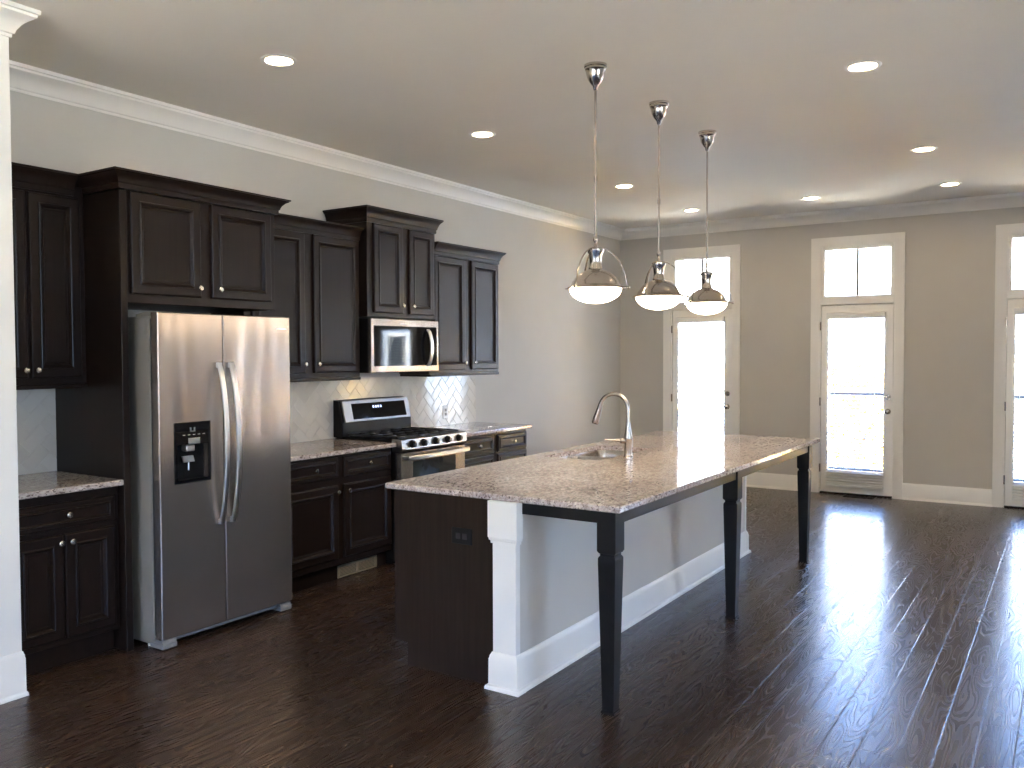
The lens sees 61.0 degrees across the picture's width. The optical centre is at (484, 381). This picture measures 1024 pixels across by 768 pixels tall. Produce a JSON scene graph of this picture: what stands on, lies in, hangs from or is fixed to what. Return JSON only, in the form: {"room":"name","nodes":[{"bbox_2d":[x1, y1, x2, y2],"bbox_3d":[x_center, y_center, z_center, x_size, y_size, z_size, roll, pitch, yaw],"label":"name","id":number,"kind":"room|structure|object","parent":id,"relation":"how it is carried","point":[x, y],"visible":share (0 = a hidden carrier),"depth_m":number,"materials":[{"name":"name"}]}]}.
{"room":"kitchen","nodes":[
{"label":"kitchen","id":0,"kind":"room"},
{"bbox_2d":[10,90,620,455],"bbox_3d":[-2.076,-0.168,5.584,0.160,3.125,13.648,1,2,34],"label":"wall","id":1,"kind":"structure","parent":0,"point":[559,353],"depth_m":8.70,"materials":[{"name":"beige paint"}]},
{"bbox_2d":[16,389,56,474],"bbox_3d":[-2.595,0.272,4.672,0.014,0.476,0.588,1,2,34],"label":"tile backsplash","id":2,"kind":"structure","parent":1,"relation":"attached to","point":[36,408],"depth_m":4.82,"materials":[{"name":"tile"}]},
{"bbox_2d":[11,162,86,389],"bbox_3d":[-2.444,-0.532,4.540,0.385,1.137,0.585,1,2,34],"label":"upper cabinet","id":3,"kind":"object","parent":1,"relation":"attached to","point":[48,230],"visible":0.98,"depth_m":4.53,"materials":[{"name":"brown wood"}]},
{"bbox_2d":[211,213,363,381],"bbox_3d":[-1.363,-0.569,6.139,0.385,1.130,1.100,1,2,34],"label":"upper cabinet","id":4,"kind":"object","parent":1,"relation":"attached to","point":[316,262],"visible":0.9,"depth_m":6.13,"materials":[{"name":"brown wood"}]},
{"bbox_2d":[290,375,475,442],"bbox_3d":[-0.957,0.195,7.092,0.014,0.462,3.078,1,2,34],"label":"tile backsplash","id":5,"kind":"structure","parent":1,"relation":"attached to","point":[311,403],"depth_m":7.27,"materials":[{"name":"tile"}]},
{"bbox_2d":[443,405,447,418],"bbox_3d":[-0.361,0.275,7.959,0.008,0.120,0.080,1,2,34],"label":"wall outlet","id":6,"kind":"object","parent":5,"relation":"attached to","point":[445,408],"visible":1,"depth_m":7.95,"materials":[{"name":"white plastic"}]},
{"bbox_2d":[323,205,443,319],"bbox_3d":[-0.790,-0.913,6.917,0.453,0.818,0.940,1,2,34],"label":"upper cabinet","id":7,"kind":"object","parent":1,"relation":"attached to","point":[397,248],"visible":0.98,"depth_m":6.71,"materials":[{"name":"brown wood"}]},
{"bbox_2d":[359,318,438,372],"bbox_3d":[-0.770,-0.286,6.937,0.481,0.416,0.832,1,2,34],"label":"microwave","id":8,"kind":"object","parent":7,"relation":"attached to","point":[386,345],"visible":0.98,"depth_m":6.74,"materials":[{"name":"silver metal"}]},
{"bbox_2d":[399,241,505,376],"bbox_3d":[-0.269,-0.624,7.756,0.385,1.127,1.106,1,2,34],"label":"upper cabinet","id":9,"kind":"object","parent":1,"relation":"attached to","point":[466,277],"visible":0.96,"depth_m":7.66,"materials":[{"name":"brown wood"}]},
{"bbox_2d":[9,60,1023,240],"bbox_3d":[1.798,-1.599,2.912,9.210,0.127,13.328,1,2,34],"label":"trim","id":10,"kind":"structure","parent":1,"relation":"attached to","point":[24,78],"depth_m":7.07,"materials":[{"name":"white paint"}]},
{"bbox_2d":[0,487,1023,767],"bbox_3d":[1.811,1.521,3.012,9.530,0.120,13.648,1,2,34],"label":"floor","id":11,"kind":"structure","parent":0,"point":[898,642],"depth_m":4.12,"materials":[{"name":"brown wood"}]},
{"bbox_2d":[19,486,119,674],"bbox_3d":[-2.329,0.989,4.515,0.649,0.883,0.585,1,2,34],"label":"base cabinet","id":12,"kind":"object","parent":11,"relation":"on","point":[70,603],"visible":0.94,"depth_m":4.36,"materials":[{"name":"brown wood"}]},
{"bbox_2d":[18,471,123,499],"bbox_3d":[-2.328,0.531,4.501,0.648,0.031,0.588,1,2,34],"label":"countertop","id":13,"kind":"structure","parent":12,"relation":"on","point":[34,485],"depth_m":4.46,"materials":[{"name":"beige stone"}]},
{"bbox_2d":[55,166,290,650],"bbox_3d":[-1.837,0.142,5.164,0.712,2.530,1.206,1,2,34],"label":"cabinet","id":14,"kind":"object","parent":11,"relation":"on","point":[153,242],"visible":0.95,"depth_m":4.71,"materials":[{"name":"brown wood"}]},
{"bbox_2d":[128,311,291,649],"bbox_3d":[-1.736,0.509,5.132,0.870,1.797,0.923,1,2,34],"label":"refrigerator","id":15,"kind":"object","parent":11,"relation":"on","point":[209,394],"visible":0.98,"depth_m":4.80,"materials":[{"name":"grey metal"}]},
{"bbox_2d":[291,448,391,592],"bbox_3d":[-1.236,0.933,6.129,0.649,0.883,1.128,1,2,34],"label":"base cabinet","id":16,"kind":"object","parent":11,"relation":"on","point":[341,504],"visible":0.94,"depth_m":5.98,"materials":[{"name":"brown wood"}]},
{"bbox_2d":[290,438,395,461],"bbox_3d":[-1.236,0.475,6.115,0.648,0.031,1.132,1,2,34],"label":"countertop","id":17,"kind":"structure","parent":16,"relation":"on","point":[306,450],"depth_m":6.14,"materials":[{"name":"beige stone"}]},
{"bbox_2d":[337,555,376,578],"bbox_3d":[-0.913,1.322,6.227,0.008,0.088,0.410,1,2,34],"label":"air register","id":18,"kind":"object","parent":16,"relation":"attached to","point":[374,558],"visible":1,"depth_m":6.22,"materials":[{"name":"beige metal"}]},
{"bbox_2d":[333,396,469,563],"bbox_3d":[-0.636,0.741,6.906,0.735,1.212,0.839,1,2,34],"label":"gas range","id":19,"kind":"object","parent":11,"relation":"on","point":[418,451],"visible":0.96,"depth_m":6.78,"materials":[{"name":"silver metal"}]},
{"bbox_2d":[336,436,391,442],"bbox_3d":[-0.673,0.431,6.921,0.625,0.020,0.815,1,2,34],"label":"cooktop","id":20,"kind":"object","parent":19,"relation":"in","point":[365,438],"depth_m":6.62,"materials":[{"name":"black metal"}]},
{"bbox_2d":[460,429,526,467],"bbox_3d":[-0.146,0.877,7.740,0.649,0.883,1.076,1,2,34],"label":"base cabinet","id":21,"kind":"object","parent":11,"relation":"on","point":[494,447],"visible":0.26,"depth_m":7.60,"materials":[{"name":"brown wood"}]},
{"bbox_2d":[426,422,531,436],"bbox_3d":[-0.141,0.418,7.732,0.648,0.031,1.105,1,2,34],"label":"countertop","id":22,"kind":"structure","parent":21,"relation":"on","point":[471,428],"depth_m":7.73,"materials":[{"name":"beige stone"}]},
{"bbox_2d":[394,445,811,715],"bbox_3d":[0.984,0.944,5.474,1.267,0.884,3.466,1,2,34],"label":"kitchen island","id":23,"kind":"object","parent":11,"relation":"on","point":[537,589],"visible":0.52,"depth_m":4.28,"materials":[{"name":"brown wood"}]},
{"bbox_2d":[452,527,471,545],"bbox_3d":[-0.113,0.740,4.168,0.118,0.078,0.008,1,2,34],"label":"island outlet","id":24,"kind":"object","parent":23,"relation":"attached to","point":[463,536],"visible":1,"depth_m":4.16,"materials":[{"name":"black plastic"}]},
{"bbox_2d":[385,431,819,513],"bbox_3d":[1.018,0.484,5.501,1.302,0.030,3.516,1,2,34],"label":"island countertop","id":25,"kind":"structure","parent":23,"relation":"on","point":[663,464],"depth_m":4.73,"materials":[{"name":"beige stone"}]},
{"bbox_2d":[560,450,634,459],"bbox_3d":[0.754,0.589,5.732,0.437,0.190,0.828,1,2,34],"label":"sink","id":26,"kind":"object","parent":25,"relation":"in","point":[596,454],"visible":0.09,"depth_m":6.07,"materials":[{"name":"silver metal"}]},
{"bbox_2d":[592,392,632,457],"bbox_3d":[0.786,0.267,5.478,0.281,0.408,0.123,1,2,34],"label":"kitchen faucet","id":27,"kind":"object","parent":25,"relation":"on","point":[627,440],"visible":1,"depth_m":5.43,"materials":[{"name":"silver metal"}]},
{"bbox_2d":[843,495,874,498],"bbox_3d":[4.047,1.245,9.409,0.300,0.005,0.110,1,2,34],"label":"floor vent","id":28,"kind":"object","parent":11,"relation":"in","point":[853,496],"visible":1,"depth_m":9.42,"materials":[{"name":"metal"}]},
{"bbox_2d":[9,0,1023,228],"bbox_3d":[1.797,-1.722,2.908,9.530,0.120,13.648,1,2,34],"label":"ceiling","id":29,"kind":"structure","parent":0,"point":[405,84],"depth_m":5.04,"materials":[{"name":"paint"}]},
{"bbox_2d":[260,54,296,66],"bbox_3d":[-1.092,-1.700,4.600,0.190,0.009,0.190,1,2,34],"label":"recessed light","id":30,"kind":"object","parent":29,"relation":"in","point":[278,60],"visible":1,"depth_m":4.58,"materials":[{"name":"white plastic"}]},
{"bbox_2d":[469,131,495,137],"bbox_3d":[-0.018,-1.754,6.160,0.190,0.009,0.190,1,2,34],"label":"recessed light","id":31,"kind":"object","parent":29,"relation":"in","point":[477,134],"visible":1,"depth_m":6.14,"materials":[{"name":"white plastic"}]},
{"bbox_2d":[565,61,629,303],"bbox_3d":[0.600,-1.071,4.711,0.345,1.288,0.353,1,2,34],"label":"pendant light","id":32,"kind":"object","parent":29,"relation":"hanging from","point":[594,285],"visible":1,"depth_m":4.67,"materials":[{"name":"silver metal"}]},
{"bbox_2d":[614,184,633,187],"bbox_3d":[1.294,-1.821,8.089,0.190,0.009,0.190,1,2,34],"label":"recessed light","id":33,"kind":"object","parent":29,"relation":"in","point":[619,185],"visible":1,"depth_m":8.07,"materials":[{"name":"white plastic"}]},
{"bbox_2d":[632,100,688,309],"bbox_3d":[1.083,-1.096,5.426,0.339,1.288,0.354,1,2,34],"label":"pendant light","id":34,"kind":"object","parent":29,"relation":"hanging from","point":[659,293],"visible":1,"depth_m":5.38,"materials":[{"name":"silver metal"}]},
{"bbox_2d":[682,209,699,211],"bbox_3d":[2.246,-1.869,9.468,0.190,0.009,0.190,1,2,34],"label":"recessed light","id":35,"kind":"object","parent":29,"relation":"in","point":[684,210],"visible":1,"depth_m":9.45,"materials":[{"name":"white plastic"}]},
{"bbox_2d":[682,130,733,314],"bbox_3d":[1.573,-1.120,6.137,0.350,1.288,0.349,1,2,34],"label":"pendant light","id":36,"kind":"object","parent":29,"relation":"hanging from","point":[706,300],"visible":1,"depth_m":6.09,"materials":[{"name":"silver metal"}]},
{"bbox_2d":[801,196,820,199],"bbox_3d":[3.287,-1.851,8.757,0.190,0.009,0.190,1,2,34],"label":"recessed light","id":37,"kind":"object","parent":29,"relation":"in","point":[809,197],"visible":1,"depth_m":8.74,"materials":[{"name":"white plastic"}]},
{"bbox_2d":[844,60,881,71],"bbox_3d":[2.058,-1.717,4.732,0.190,0.009,0.190,1,2,34],"label":"recessed light","id":38,"kind":"object","parent":29,"relation":"in","point":[866,65],"visible":1,"depth_m":4.72,"materials":[{"name":"white plastic"}]},
{"bbox_2d":[910,146,937,151],"bbox_3d":[3.370,-1.785,6.668,0.190,0.009,0.190,1,2,34],"label":"recessed light","id":39,"kind":"object","parent":29,"relation":"in","point":[924,148],"visible":1,"depth_m":6.65,"materials":[{"name":"white plastic"}]},
{"bbox_2d":[939,182,961,185],"bbox_3d":[4.314,-1.833,8.060,0.190,0.009,0.190,1,2,34],"label":"recessed light","id":40,"kind":"object","parent":29,"relation":"in","point":[947,183],"visible":1,"depth_m":8.04,"materials":[{"name":"white plastic"}]},
{"bbox_2d":[620,207,1023,488],"bbox_3d":[5.583,-0.295,8.543,9.210,3.125,0.160,1,2,34],"label":"wall","id":41,"kind":"structure","parent":0,"point":[950,257],"depth_m":9.24,"materials":[{"name":"beige paint"}]},
{"bbox_2d":[663,244,740,434],"bbox_3d":[2.597,-0.199,10.457,0.950,2.835,0.026,1,2,34],"label":"trim","id":42,"kind":"structure","parent":41,"relation":"attached to","point":[735,249],"depth_m":10.26,"materials":[{"name":"white paint"}]},
{"bbox_2d":[671,253,732,433],"bbox_3d":[2.648,-0.156,10.534,0.770,2.745,0.160,1,2,34],"label":"window","id":43,"kind":"structure","parent":41,"relation":"in","point":[679,306],"depth_m":10.51,"materials":[{"name":"white paint"}]},
{"bbox_2d":[676,316,724,431],"bbox_3d":[2.585,0.176,10.464,0.598,1.914,0.061,1,2,34],"label":"window blind","id":44,"kind":"object","parent":43,"relation":"attached to","point":[720,319],"visible":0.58,"depth_m":10.44,"materials":[{"name":"white wood"}]},
{"bbox_2d":[671,309,731,433],"bbox_3d":[2.632,0.173,10.527,0.751,2.088,0.209,1,2,34],"label":"door","id":45,"kind":"structure","parent":43,"relation":"attached to","point":[727,313],"depth_m":10.33,"materials":[{"name":"white paint"}]},
{"bbox_2d":[818,241,895,497],"bbox_3d":[4.098,-0.131,9.554,0.772,2.745,0.160,1,2,34],"label":"window","id":46,"kind":"structure","parent":41,"relation":"in","point":[858,299],"depth_m":9.48,"materials":[{"name":"white paint"}]},
{"bbox_2d":[825,312,885,489],"bbox_3d":[4.035,0.201,9.484,0.600,1.914,0.061,1,2,34],"label":"window blind","id":47,"kind":"object","parent":46,"relation":"attached to","point":[859,315],"visible":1,"depth_m":9.47,"materials":[{"name":"white wood"}]},
{"bbox_2d":[819,303,893,497],"bbox_3d":[4.081,0.198,9.546,0.753,2.088,0.209,1,2,34],"label":"door","id":48,"kind":"structure","parent":46,"relation":"attached to","point":[886,492],"depth_m":9.46,"materials":[{"name":"white paint"}]},
{"bbox_2d":[810,232,904,498],"bbox_3d":[4.046,-0.173,9.477,0.952,2.835,0.026,1,2,34],"label":"trim","id":49,"kind":"structure","parent":41,"relation":"attached to","point":[899,237],"depth_m":9.29,"materials":[{"name":"white paint"}]},
{"bbox_2d":[746,472,991,506],"bbox_3d":[4.624,1.229,7.165,9.210,0.175,3.283,1,2,34],"label":"baseboard","id":50,"kind":"structure","parent":41,"relation":"attached to","point":[915,492],"depth_m":9.13,"materials":[{"name":"white paint"}]},
{"bbox_2d":[992,223,1023,507],"bbox_3d":[5.519,-0.148,8.481,0.952,2.835,0.026,1,2,34],"label":"trim","id":51,"kind":"structure","parent":41,"relation":"attached to","point":[1001,230],"depth_m":8.71,"materials":[{"name":"white paint"}]},
{"bbox_2d":[1002,232,1023,506],"bbox_3d":[5.570,-0.105,8.558,0.772,2.745,0.160,1,2,34],"label":"window","id":52,"kind":"structure","parent":41,"relation":"in","point":[1010,294],"depth_m":8.67,"materials":[{"name":"white paint"}]},
{"bbox_2d":[1003,299,1023,508],"bbox_3d":[5.554,0.224,8.550,0.753,2.088,0.209,1,2,34],"label":"door","id":53,"kind":"structure","parent":52,"relation":"attached to","point":[1008,480],"depth_m":8.70,"materials":[{"name":"white paint"}]},
{"bbox_2d":[1012,308,1023,500],"bbox_3d":[5.508,0.227,8.488,0.600,1.914,0.061,1,2,34],"label":"window blind","id":54,"kind":"object","parent":52,"relation":"attached to","point":[1017,311],"visible":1,"depth_m":8.62,"materials":[{"name":"white wood"}]},
{"bbox_3d":[6.083,1.386,9.326,11.210,0.210,1.600,1,2,34],"label":"floor","id":55,"kind":"structure","parent":0,"visible":0},
{"bbox_2d":[680,389,1023,481],"bbox_3d":[6.472,0.711,9.884,11.230,1.100,0.060,1,2,34],"label":"balcony railing","id":56,"kind":"object","parent":55,"relation":"on","point":[683,390],"visible":0.1,"depth_m":11.09,"materials":[{"name":"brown metal"}]},
{"bbox_3d":[-3.950,-0.045,1.986,0.770,3.125,5.265,1,2,34],"label":"wall","id":57,"kind":"structure","parent":0,"visible":0},
{"bbox_2d":[0,35,21,656],"bbox_3d":[-2.561,-0.116,4.025,0.785,3.124,0.360,1,2,34],"label":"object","id":58,"kind":"structure","parent":57,"relation":"attached to","point":[10,589],"depth_m":3.92,"materials":[{"name":"white paint"}]},
{"bbox_2d":[0,651,28,704],"bbox_3d":[-3.647,1.417,1.853,0.143,0.208,5.298,1,2,34],"label":"baseboard","id":59,"kind":"structure","parent":57,"relation":"attached to","point":[13,686],"depth_m":3.95,"materials":[{"name":"white paint"}]},
{"bbox_2d":[0,0,40,37],"bbox_3d":[-3.833,-1.543,1.923,0.772,0.127,5.377,1,2,34],"label":"trim","id":60,"kind":"structure","parent":57,"relation":"attached to","point":[13,15],"depth_m":3.87,"materials":[{"name":"white paint"}]},
{"label":"outside","id":61,"kind":"structure","parent":0,"visible":0},
{"bbox_3d":[1.672,4.455,11.103,120.000,0.100,140.000,1,2,34],"label":"ground","id":62,"kind":"structure","parent":61,"visible":0},
{"bbox_2d":[677,238,1023,481],"bbox_3d":[18.682,-0.484,27.203,38.600,8.600,6.800,1,2,34],"label":"sky","id":63,"kind":"structure","parent":62,"relation":"on","point":[874,263],"depth_m":29.01,"materials":[{"name":"white"}]},
{"bbox_2d":[828,359,883,471],"bbox_3d":[8.781,1.760,20.671,3.498,4.636,3.484,1,2,34],"label":"autumn tree","id":64,"kind":"object","parent":62,"relation":"on","point":[851,387],"visible":0.16,"depth_m":20.14,"materials":[{"name":"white plant"}]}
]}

